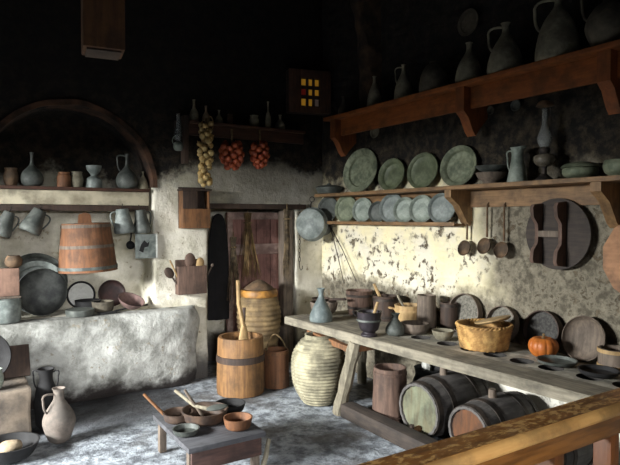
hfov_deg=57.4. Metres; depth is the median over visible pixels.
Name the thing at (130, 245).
bowl
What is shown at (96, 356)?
counter
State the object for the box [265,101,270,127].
bottle
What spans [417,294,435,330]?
canister
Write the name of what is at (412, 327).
bowl
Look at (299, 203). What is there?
chain
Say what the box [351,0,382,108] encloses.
trim
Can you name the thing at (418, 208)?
dish
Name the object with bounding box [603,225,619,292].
round board
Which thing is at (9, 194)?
shelf
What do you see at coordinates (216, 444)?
table
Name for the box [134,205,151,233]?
jug
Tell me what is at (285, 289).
trim
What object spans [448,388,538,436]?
barrel
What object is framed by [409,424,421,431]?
tap
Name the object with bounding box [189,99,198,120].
bottle
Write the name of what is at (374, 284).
pestle
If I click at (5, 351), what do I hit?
pan
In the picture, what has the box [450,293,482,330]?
sieve
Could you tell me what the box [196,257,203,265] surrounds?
wooden spoon
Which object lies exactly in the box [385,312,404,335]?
flask
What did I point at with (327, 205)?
dish
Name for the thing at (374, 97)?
bottle
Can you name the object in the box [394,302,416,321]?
wooden bucket
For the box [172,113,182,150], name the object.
oil lamp
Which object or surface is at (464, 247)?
bowl
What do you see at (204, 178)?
string
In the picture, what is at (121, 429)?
floor
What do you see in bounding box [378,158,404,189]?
plate
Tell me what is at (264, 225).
door
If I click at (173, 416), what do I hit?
bowl
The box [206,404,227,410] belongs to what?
ladle bowl
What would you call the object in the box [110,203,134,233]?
jug
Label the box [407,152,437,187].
plate
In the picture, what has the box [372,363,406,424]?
bucket
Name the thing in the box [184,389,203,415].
wooden spatula
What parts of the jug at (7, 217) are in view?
handle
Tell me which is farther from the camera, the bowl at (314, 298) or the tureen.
the bowl at (314, 298)
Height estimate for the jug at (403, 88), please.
0.327 m
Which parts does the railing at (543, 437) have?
edge moulding, sub rail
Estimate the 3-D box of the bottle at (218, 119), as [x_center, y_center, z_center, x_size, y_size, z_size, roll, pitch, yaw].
[-0.926,-1.173,5.760,0.080,0.143,0.080,-1,2,-32]
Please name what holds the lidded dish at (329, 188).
on the shelf at (604, 191)
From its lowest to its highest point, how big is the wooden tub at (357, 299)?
0.238 m
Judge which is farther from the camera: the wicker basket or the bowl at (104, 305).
the bowl at (104, 305)
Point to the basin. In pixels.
(30, 440)
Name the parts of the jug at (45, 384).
handle, handle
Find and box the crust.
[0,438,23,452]
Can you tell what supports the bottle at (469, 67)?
on the shelf at (470, 99)
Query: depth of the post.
3.25 m
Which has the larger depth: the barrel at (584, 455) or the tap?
the tap
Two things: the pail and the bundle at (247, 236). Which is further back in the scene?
the bundle at (247, 236)
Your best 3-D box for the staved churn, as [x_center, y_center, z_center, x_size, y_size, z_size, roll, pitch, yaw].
[-0.659,1.245,5.377,0.460,0.530,0.460,-1,2,-32]
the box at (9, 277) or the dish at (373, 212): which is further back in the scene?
the dish at (373, 212)
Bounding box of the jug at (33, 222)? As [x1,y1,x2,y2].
[19,205,50,235]
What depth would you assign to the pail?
5.04 m
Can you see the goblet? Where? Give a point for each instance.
(93, 181)
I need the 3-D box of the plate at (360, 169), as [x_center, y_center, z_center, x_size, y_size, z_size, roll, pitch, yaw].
[0.519,-0.638,5.808,0.133,0.459,0.470,-1,2,-43]
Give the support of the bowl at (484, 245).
on the ladle at (484, 245)
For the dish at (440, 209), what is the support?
on the shelf at (604, 191)
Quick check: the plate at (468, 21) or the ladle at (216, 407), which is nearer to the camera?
the ladle at (216, 407)
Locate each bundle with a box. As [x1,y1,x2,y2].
[227,232,240,309]
[238,209,261,282]
[282,209,290,283]
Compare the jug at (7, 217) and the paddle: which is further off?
the paddle
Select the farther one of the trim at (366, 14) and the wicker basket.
the trim at (366, 14)
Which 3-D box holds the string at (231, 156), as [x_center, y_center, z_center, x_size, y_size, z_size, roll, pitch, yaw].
[-0.797,-0.843,5.763,0.271,0.420,0.212,-1,2,-32]
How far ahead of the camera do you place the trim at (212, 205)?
6.08 m
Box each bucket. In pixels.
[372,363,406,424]
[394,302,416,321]
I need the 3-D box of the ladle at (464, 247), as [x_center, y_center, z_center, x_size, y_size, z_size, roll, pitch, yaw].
[1.268,-0.031,4.651,0.100,0.442,0.106,0,2,12]
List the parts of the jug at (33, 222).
handle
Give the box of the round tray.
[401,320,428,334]
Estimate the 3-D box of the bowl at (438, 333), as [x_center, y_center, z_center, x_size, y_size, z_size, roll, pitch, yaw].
[1.034,0.794,4.402,0.171,0.070,0.170,-1,2,-32]
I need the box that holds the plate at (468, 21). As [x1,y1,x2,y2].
[457,8,478,35]
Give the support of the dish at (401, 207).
on the shelf at (604, 191)
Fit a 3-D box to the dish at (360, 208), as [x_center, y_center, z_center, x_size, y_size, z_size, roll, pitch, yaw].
[0.541,-0.230,5.787,0.258,0.256,0.068,1,2,41]
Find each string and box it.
[197,116,213,186]
[218,129,244,170]
[249,130,269,168]
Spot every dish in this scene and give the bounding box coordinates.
[315,183,341,193]
[318,197,336,220]
[335,197,355,220]
[352,197,371,220]
[368,201,382,221]
[379,194,400,221]
[393,197,411,221]
[409,195,430,221]
[428,193,454,221]
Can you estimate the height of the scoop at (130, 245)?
0.186 m
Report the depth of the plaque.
5.47 m
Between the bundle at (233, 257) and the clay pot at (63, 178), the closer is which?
the clay pot at (63, 178)
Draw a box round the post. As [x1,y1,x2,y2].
[81,0,124,59]
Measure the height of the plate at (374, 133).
0.140 m
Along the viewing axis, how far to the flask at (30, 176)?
5.01 m
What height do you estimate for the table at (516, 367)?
0.714 m
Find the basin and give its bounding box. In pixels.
[0,432,39,464]
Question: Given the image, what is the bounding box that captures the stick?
[260,438,270,464]
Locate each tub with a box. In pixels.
[264,334,288,388]
[346,288,372,314]
[372,294,397,321]
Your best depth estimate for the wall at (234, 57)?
5.67 m
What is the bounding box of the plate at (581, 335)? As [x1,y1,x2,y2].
[562,315,605,361]
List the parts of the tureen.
lid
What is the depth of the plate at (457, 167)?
4.72 m
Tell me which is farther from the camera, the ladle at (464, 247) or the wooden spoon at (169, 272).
the wooden spoon at (169, 272)
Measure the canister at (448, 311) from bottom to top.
0.235 m
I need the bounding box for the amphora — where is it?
[41,386,75,443]
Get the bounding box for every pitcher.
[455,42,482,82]
[487,22,523,73]
[533,0,580,61]
[580,0,619,46]
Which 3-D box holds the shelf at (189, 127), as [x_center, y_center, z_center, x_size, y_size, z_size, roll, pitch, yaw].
[-0.680,-0.920,5.926,1.371,0.470,0.200,-1,2,-32]
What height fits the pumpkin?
0.154 m
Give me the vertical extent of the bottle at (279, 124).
0.164 m
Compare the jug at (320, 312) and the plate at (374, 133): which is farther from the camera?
the plate at (374, 133)
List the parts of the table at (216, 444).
leg, leg, leg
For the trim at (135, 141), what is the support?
attached to the wall at (234, 57)
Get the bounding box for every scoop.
[126,233,134,248]
[312,297,345,300]
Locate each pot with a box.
[0,297,21,323]
[0,367,3,388]
[3,168,18,184]
[4,255,21,267]
[57,172,70,186]
[71,171,82,186]
[172,423,199,437]
[181,401,227,426]
[216,398,245,413]
[223,412,252,431]
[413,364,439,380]
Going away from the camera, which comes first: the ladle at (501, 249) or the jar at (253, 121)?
the ladle at (501, 249)
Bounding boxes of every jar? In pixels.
[236,279,280,347]
[249,115,258,125]
[291,331,344,406]
[419,61,447,92]
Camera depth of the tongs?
6.21 m
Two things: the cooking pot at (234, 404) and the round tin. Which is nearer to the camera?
the cooking pot at (234, 404)
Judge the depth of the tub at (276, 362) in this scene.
5.46 m
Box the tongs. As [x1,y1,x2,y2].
[329,225,355,281]
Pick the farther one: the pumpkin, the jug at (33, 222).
the jug at (33, 222)
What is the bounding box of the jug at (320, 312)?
[310,288,331,322]
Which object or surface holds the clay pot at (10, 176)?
on the shelf at (9, 194)
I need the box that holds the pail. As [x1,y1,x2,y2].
[57,212,117,273]
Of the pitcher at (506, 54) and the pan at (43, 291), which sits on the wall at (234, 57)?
the pan at (43, 291)
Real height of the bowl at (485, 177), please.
0.088 m
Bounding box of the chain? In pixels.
[298,203,302,269]
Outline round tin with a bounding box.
[65,307,94,316]
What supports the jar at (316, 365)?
on the floor
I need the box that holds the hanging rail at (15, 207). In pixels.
[0,204,148,210]
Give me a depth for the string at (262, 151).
5.88 m
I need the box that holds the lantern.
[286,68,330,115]
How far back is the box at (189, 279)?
5.64 m
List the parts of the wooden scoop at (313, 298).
handle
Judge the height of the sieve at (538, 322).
0.296 m
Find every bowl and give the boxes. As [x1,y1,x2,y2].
[75,298,100,306]
[92,300,113,312]
[118,292,144,309]
[126,241,134,248]
[163,407,192,424]
[164,267,173,277]
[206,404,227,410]
[310,300,337,313]
[312,297,329,300]
[316,188,341,193]
[432,328,453,339]
[458,240,470,255]
[474,165,506,171]
[475,172,507,182]
[477,238,490,253]
[494,242,508,257]
[602,159,619,175]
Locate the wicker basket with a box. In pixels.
[455,318,513,352]
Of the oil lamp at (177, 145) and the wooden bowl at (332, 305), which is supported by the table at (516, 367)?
the wooden bowl at (332, 305)
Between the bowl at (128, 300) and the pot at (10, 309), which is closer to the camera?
the pot at (10, 309)
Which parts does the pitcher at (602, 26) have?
handle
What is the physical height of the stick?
0.180 m
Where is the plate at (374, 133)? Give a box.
[370,129,378,137]
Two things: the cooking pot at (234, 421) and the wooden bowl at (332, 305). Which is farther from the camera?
the wooden bowl at (332, 305)
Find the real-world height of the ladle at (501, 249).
0.432 m
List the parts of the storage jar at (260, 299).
straw lid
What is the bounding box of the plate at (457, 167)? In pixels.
[440,145,476,185]
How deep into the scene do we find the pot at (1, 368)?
4.22 m
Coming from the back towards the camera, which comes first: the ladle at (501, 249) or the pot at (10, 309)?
the pot at (10, 309)
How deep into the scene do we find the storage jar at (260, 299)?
5.92 m
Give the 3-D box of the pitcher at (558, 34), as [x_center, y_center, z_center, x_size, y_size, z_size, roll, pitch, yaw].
[1.667,-1.374,3.806,0.290,0.448,0.289,0,2,-13]
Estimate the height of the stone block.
0.389 m
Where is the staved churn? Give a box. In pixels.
[216,331,264,398]
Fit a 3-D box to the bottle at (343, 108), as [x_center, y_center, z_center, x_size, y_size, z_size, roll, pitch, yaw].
[0.345,-1.309,5.885,0.108,0.209,0.107,1,2,40]
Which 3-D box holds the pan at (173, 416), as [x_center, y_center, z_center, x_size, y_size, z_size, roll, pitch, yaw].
[-0.963,1.201,3.871,0.324,0.197,0.205,-1,2,-25]
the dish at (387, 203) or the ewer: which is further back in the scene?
the dish at (387, 203)
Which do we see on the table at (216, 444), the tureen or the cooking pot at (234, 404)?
the cooking pot at (234, 404)
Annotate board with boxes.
[3,344,30,378]
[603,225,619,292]
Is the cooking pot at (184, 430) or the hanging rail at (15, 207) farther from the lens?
the hanging rail at (15, 207)
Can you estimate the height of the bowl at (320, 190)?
0.065 m
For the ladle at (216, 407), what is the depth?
3.86 m
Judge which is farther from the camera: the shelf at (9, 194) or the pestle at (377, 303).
the shelf at (9, 194)
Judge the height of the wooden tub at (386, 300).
0.225 m
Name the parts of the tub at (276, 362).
rope handle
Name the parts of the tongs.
arm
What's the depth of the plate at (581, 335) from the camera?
3.81 m
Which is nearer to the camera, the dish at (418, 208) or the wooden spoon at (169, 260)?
the dish at (418, 208)
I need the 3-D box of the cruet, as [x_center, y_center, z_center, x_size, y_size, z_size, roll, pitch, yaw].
[-1.652,-0.514,5.599,0.102,0.175,0.101,-1,2,-32]
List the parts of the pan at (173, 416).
handle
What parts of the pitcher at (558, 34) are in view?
handle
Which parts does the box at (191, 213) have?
lid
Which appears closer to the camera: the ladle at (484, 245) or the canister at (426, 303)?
the ladle at (484, 245)
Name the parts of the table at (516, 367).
leg, leg, leg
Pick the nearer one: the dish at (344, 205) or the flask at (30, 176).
the flask at (30, 176)
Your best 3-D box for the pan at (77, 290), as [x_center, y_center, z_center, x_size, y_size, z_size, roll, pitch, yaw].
[-2.232,0.607,5.518,0.270,0.266,0.074,-1,2,-32]
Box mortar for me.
[352,309,381,337]
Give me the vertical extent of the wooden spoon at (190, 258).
0.395 m
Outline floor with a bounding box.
[8,361,592,464]
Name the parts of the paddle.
blade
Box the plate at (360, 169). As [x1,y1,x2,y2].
[343,148,376,191]
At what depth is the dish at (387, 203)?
5.45 m
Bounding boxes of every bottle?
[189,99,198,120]
[202,106,209,121]
[215,110,222,122]
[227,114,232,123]
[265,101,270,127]
[275,115,284,128]
[338,96,347,113]
[367,76,381,105]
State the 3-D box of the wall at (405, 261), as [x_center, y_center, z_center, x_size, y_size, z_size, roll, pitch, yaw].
[2.266,-0.692,3.501,0.319,4.717,7.513,-1,2,-32]
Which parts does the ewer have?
handle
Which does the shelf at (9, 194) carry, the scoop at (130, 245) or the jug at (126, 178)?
the jug at (126, 178)
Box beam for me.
[340,402,437,449]
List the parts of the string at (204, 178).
garlic bulb, garlic bulb, garlic bulb, garlic bulb, garlic bulb, garlic bulb, garlic bulb, garlic bulb, garlic bulb, garlic bulb, garlic bulb, garlic bulb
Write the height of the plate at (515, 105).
0.090 m
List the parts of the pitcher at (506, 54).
handle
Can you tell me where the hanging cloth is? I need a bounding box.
[208,214,228,319]
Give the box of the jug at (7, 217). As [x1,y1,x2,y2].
[0,206,19,237]
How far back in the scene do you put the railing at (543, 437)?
1.63 m
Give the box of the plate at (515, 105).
[510,99,520,110]
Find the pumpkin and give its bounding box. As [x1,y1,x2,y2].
[528,333,558,356]
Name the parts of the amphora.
handle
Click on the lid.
(504, 317)
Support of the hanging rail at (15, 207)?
attached to the shelf at (9, 194)
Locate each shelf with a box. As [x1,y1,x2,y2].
[0,185,149,205]
[181,115,305,163]
[314,175,619,227]
[323,39,619,156]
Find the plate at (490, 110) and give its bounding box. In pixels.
[487,106,494,114]
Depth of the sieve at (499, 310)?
4.33 m
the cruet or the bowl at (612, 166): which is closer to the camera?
the bowl at (612, 166)
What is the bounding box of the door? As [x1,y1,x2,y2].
[226,212,278,345]
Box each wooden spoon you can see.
[164,267,176,284]
[169,260,176,276]
[185,253,194,265]
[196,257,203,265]
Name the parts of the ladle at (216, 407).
handle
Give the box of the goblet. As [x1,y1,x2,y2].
[86,165,101,187]
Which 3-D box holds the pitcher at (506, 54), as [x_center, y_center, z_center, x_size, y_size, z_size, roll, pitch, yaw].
[1.434,-1.349,4.170,0.272,0.378,0.259,1,2,40]
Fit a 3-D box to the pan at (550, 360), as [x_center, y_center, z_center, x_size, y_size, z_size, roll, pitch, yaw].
[1.596,0.836,3.660,0.250,0.030,0.250,-1,2,-32]
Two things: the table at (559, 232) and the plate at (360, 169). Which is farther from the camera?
the plate at (360, 169)
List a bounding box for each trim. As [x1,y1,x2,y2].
[0,99,156,188]
[203,203,306,209]
[278,210,292,361]
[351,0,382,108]
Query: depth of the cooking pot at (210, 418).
3.82 m
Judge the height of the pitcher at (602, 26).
0.389 m
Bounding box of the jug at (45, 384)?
[32,366,59,428]
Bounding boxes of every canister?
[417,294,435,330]
[440,301,458,331]
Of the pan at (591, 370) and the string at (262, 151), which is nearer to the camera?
the pan at (591, 370)
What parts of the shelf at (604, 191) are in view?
plate rack shelf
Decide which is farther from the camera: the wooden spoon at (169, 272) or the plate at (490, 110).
the wooden spoon at (169, 272)
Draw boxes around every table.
[153,413,265,464]
[284,310,619,415]
[526,198,592,269]
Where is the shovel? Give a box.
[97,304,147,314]
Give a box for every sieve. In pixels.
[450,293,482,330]
[486,305,519,340]
[522,310,562,343]
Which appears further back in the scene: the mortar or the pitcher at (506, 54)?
the mortar
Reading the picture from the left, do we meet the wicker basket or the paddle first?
the paddle
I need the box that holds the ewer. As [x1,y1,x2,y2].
[506,146,527,181]
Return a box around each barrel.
[399,367,488,436]
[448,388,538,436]
[536,443,592,464]
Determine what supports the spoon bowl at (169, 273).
on the wooden spoon at (169, 272)
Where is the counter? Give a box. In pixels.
[0,305,199,409]
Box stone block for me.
[0,376,31,434]
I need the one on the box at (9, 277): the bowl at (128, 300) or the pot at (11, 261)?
the pot at (11, 261)
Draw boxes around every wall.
[0,0,322,378]
[322,0,619,464]
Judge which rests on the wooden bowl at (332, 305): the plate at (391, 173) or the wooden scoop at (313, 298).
the wooden scoop at (313, 298)
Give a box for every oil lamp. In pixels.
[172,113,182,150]
[533,100,555,179]
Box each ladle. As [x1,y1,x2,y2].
[174,389,227,410]
[458,224,470,255]
[477,202,490,253]
[494,202,508,257]
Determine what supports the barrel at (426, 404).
on the floor
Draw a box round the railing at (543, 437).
[358,388,619,464]
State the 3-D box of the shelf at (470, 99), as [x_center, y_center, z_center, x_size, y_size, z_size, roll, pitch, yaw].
[1.523,-0.954,4.077,0.300,0.406,4.680,-1,2,-32]
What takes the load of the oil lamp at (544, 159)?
on the shelf at (604, 191)
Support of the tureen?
on the shelf at (604, 191)
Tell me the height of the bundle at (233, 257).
0.870 m
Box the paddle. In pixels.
[236,280,248,339]
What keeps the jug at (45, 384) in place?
on the floor
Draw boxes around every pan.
[0,336,10,373]
[8,253,67,285]
[18,261,65,312]
[19,268,67,315]
[67,281,95,307]
[98,280,125,305]
[143,393,192,424]
[296,196,327,240]
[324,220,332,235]
[536,355,577,366]
[577,364,619,378]
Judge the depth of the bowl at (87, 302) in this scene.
5.30 m
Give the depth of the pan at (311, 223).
6.19 m
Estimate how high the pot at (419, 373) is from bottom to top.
0.370 m
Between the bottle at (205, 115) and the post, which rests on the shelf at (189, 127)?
the bottle at (205, 115)
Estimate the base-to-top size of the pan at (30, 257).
0.550 m
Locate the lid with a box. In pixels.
[474,315,510,324]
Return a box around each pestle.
[373,283,380,296]
[373,302,378,312]
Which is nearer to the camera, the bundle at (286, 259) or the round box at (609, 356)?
the round box at (609, 356)
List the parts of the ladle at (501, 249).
handle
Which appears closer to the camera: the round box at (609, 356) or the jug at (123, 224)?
the round box at (609, 356)
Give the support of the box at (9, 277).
on the pot at (10, 309)
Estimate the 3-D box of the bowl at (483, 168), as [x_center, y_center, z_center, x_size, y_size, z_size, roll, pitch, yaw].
[1.386,-0.482,4.328,0.254,0.050,0.254,-1,2,-32]
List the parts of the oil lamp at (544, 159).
burner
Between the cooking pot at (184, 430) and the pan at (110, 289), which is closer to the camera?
the cooking pot at (184, 430)
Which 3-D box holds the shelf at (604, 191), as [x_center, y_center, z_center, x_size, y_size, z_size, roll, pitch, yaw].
[1.477,-0.202,4.198,0.270,0.325,4.900,-1,2,-32]
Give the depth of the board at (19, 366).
4.59 m
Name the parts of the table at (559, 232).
leg, leg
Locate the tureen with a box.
[560,161,600,177]
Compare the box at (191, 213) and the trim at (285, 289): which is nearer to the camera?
the box at (191, 213)
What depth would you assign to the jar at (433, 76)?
4.69 m
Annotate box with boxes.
[0,268,20,298]
[175,259,206,294]
[177,187,211,228]
[597,345,619,370]
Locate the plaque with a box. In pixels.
[135,234,157,258]
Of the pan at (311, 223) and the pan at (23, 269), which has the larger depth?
the pan at (311, 223)
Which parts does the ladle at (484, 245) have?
handle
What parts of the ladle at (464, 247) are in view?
handle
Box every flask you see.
[20,152,43,185]
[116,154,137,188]
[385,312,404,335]
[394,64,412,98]
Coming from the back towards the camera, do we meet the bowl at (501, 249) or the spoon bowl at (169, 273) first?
the spoon bowl at (169, 273)
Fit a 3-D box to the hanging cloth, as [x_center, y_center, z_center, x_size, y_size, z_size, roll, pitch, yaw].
[-0.996,0.369,6.160,0.262,1.150,0.131,-1,2,-32]
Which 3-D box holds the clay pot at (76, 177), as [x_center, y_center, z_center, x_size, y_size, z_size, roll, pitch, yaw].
[-2.170,-0.492,5.270,0.111,0.147,0.110,-1,2,-32]
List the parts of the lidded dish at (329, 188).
lid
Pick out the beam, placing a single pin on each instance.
(406, 438)
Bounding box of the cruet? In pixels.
[138,172,147,188]

